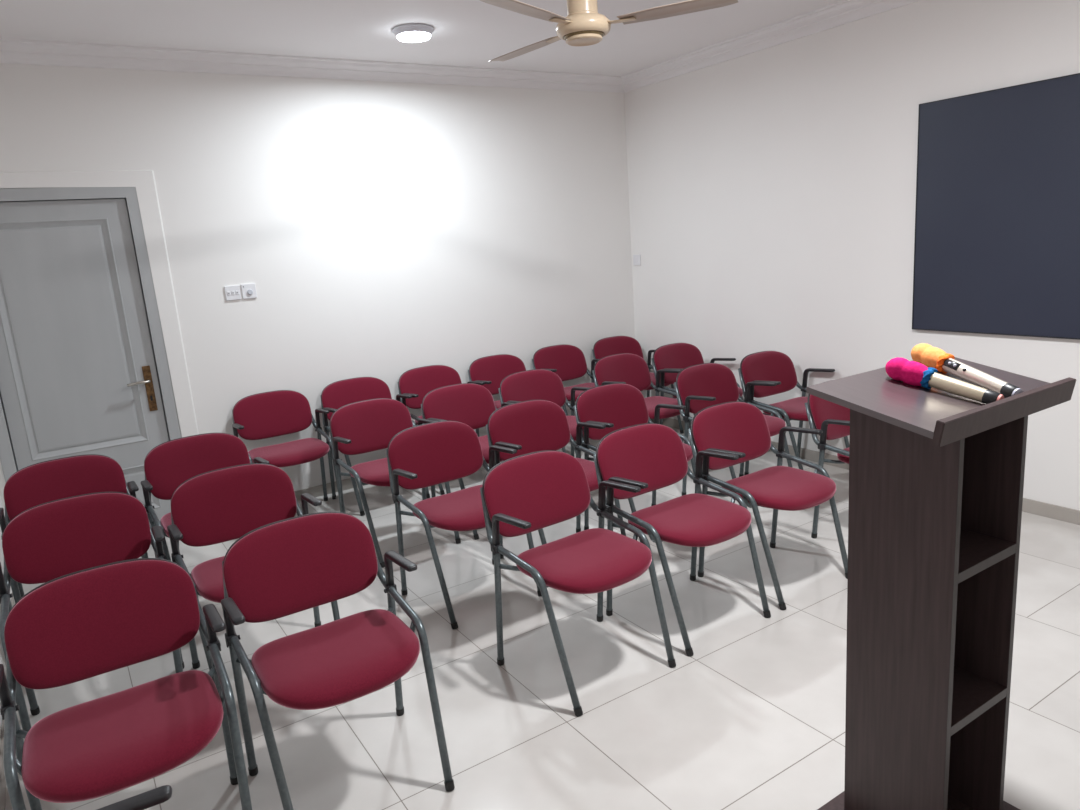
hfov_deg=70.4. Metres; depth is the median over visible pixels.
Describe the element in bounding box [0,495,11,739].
wall
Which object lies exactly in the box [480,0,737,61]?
ceiling fan
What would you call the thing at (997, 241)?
display board
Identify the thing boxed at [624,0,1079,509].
wall
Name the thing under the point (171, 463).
chair
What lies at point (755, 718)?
floor
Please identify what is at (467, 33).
ceiling
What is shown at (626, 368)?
chair
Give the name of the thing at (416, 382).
chair
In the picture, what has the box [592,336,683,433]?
chair
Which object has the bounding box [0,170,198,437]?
trim
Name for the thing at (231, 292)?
light switch
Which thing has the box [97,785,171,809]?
chair
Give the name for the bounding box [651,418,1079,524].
baseboard
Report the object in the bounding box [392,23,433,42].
ceiling light
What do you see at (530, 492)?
chair
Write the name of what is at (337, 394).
chair
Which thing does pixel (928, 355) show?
microphone
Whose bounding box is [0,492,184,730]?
chair
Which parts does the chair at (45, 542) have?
armrest, frame, leg, backrest, armrest, frame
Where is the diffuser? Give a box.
[397,31,430,42]
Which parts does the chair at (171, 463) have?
armrest, leg, frame, seat, backrest, armrest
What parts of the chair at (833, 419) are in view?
leg, frame, backrest, armrest, seat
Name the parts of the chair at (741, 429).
leg, armrest, backrest, frame, leg, seat, armrest, frame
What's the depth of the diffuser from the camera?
4.20 m
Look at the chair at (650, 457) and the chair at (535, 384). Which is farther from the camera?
the chair at (535, 384)
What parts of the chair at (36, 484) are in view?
armrest, frame, leg, backrest, armrest, frame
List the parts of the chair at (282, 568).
armrest, leg, frame, backrest, seat, leg, armrest, frame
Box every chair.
[0,454,147,602]
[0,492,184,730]
[0,558,251,809]
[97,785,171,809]
[141,433,269,560]
[167,463,339,682]
[221,512,454,809]
[232,390,345,512]
[320,377,429,515]
[329,398,460,567]
[386,421,541,629]
[398,365,484,494]
[421,383,512,539]
[468,354,565,452]
[480,450,675,716]
[486,400,625,558]
[498,369,588,456]
[532,344,598,453]
[574,383,701,542]
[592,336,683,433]
[592,353,690,428]
[593,423,770,655]
[651,343,742,424]
[674,363,792,495]
[688,401,847,609]
[738,351,848,474]
[805,381,849,538]
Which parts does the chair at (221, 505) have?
armrest, frame, leg, seat, backrest, armrest, leg, frame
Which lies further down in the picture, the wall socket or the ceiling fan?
the wall socket
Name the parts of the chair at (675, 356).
leg, armrest, frame, backrest, seat, armrest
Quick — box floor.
[5,426,1079,809]
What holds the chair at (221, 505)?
on the floor
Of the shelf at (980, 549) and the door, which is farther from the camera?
the door
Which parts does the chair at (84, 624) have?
armrest, frame, leg, backrest, seat, armrest, leg, frame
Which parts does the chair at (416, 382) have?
armrest, frame, backrest, armrest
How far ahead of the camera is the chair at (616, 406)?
4.25 m
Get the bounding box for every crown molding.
[0,38,623,92]
[621,0,920,92]
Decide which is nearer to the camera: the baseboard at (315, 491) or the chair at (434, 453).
the chair at (434, 453)
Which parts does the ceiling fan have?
blade, blade, motor, blade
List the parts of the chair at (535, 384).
backrest, frame, leg, seat, armrest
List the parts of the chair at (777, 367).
leg, armrest, backrest, frame, seat, leg, armrest, frame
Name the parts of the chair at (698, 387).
leg, armrest, frame, backrest, leg, armrest, frame, seat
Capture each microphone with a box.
[885,357,1003,403]
[911,343,1022,397]
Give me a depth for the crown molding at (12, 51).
4.62 m
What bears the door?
in the wall at (382, 230)
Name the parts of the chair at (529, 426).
armrest, frame, backrest, leg, seat, armrest, frame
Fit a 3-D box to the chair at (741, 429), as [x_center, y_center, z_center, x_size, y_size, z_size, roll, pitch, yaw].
[1.031,0.412,3.495,0.541,0.769,0.584,-12,14,-32]
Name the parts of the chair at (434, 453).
leg, armrest, frame, backrest, seat, armrest, frame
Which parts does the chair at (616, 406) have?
leg, armrest, frame, backrest, leg, armrest, frame, seat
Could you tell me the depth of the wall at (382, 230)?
5.08 m
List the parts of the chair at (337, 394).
armrest, leg, frame, backrest, armrest, frame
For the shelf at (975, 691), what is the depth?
1.90 m
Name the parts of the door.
panel, lever, panel, handle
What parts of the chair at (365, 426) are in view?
leg, armrest, frame, seat, backrest, leg, armrest, frame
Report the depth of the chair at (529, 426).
3.98 m
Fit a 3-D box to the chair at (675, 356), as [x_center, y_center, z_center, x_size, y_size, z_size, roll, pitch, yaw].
[1.158,-0.039,5.521,0.541,0.769,0.584,-12,15,-33]
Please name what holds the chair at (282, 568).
on the floor
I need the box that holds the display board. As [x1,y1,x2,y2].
[912,73,1079,339]
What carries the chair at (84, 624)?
on the floor
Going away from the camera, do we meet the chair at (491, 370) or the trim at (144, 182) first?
the trim at (144, 182)
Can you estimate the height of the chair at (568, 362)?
0.769 m
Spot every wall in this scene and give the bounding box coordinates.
[0,63,634,511]
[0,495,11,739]
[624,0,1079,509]
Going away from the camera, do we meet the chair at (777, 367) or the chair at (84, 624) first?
the chair at (84, 624)
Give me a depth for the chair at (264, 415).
4.80 m
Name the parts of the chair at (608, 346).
backrest, armrest, seat, frame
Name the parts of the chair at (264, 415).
armrest, backrest, seat, leg, armrest, frame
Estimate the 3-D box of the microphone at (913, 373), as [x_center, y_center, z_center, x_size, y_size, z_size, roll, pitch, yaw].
[0.925,-0.055,1.767,0.058,0.094,0.261,-13,15,-35]
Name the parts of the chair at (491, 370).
armrest, seat, backrest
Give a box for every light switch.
[224,285,240,300]
[241,283,256,298]
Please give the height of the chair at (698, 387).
0.769 m
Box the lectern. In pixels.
[806,357,1075,809]
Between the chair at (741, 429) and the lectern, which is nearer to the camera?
the lectern
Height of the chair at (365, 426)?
0.769 m
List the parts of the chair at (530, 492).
leg, armrest, frame, backrest, seat, leg, armrest, frame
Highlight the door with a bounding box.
[0,187,180,520]
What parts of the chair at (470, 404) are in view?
leg, armrest, frame, backrest, seat, armrest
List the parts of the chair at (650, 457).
leg, armrest, frame, backrest, seat, leg, armrest, frame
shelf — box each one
[951,666,1005,726]
[958,528,1015,573]
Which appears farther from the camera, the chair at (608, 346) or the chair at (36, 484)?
the chair at (608, 346)
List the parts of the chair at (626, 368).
frame, armrest, backrest, seat, armrest, frame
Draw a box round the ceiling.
[0,0,842,75]
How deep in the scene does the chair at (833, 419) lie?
3.84 m
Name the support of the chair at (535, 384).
on the floor
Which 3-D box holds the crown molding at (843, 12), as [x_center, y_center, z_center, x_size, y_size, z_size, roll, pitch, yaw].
[2.927,-1.929,2.547,0.115,0.096,8.494,-12,14,-31]
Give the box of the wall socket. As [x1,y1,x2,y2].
[633,254,640,264]
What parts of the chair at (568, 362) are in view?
frame, backrest, seat, armrest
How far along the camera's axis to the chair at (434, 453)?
3.56 m
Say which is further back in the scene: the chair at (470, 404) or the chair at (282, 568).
the chair at (470, 404)
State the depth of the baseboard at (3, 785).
2.45 m
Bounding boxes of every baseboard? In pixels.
[0,593,14,809]
[294,478,363,500]
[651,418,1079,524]
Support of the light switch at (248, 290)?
attached to the wall at (382, 230)

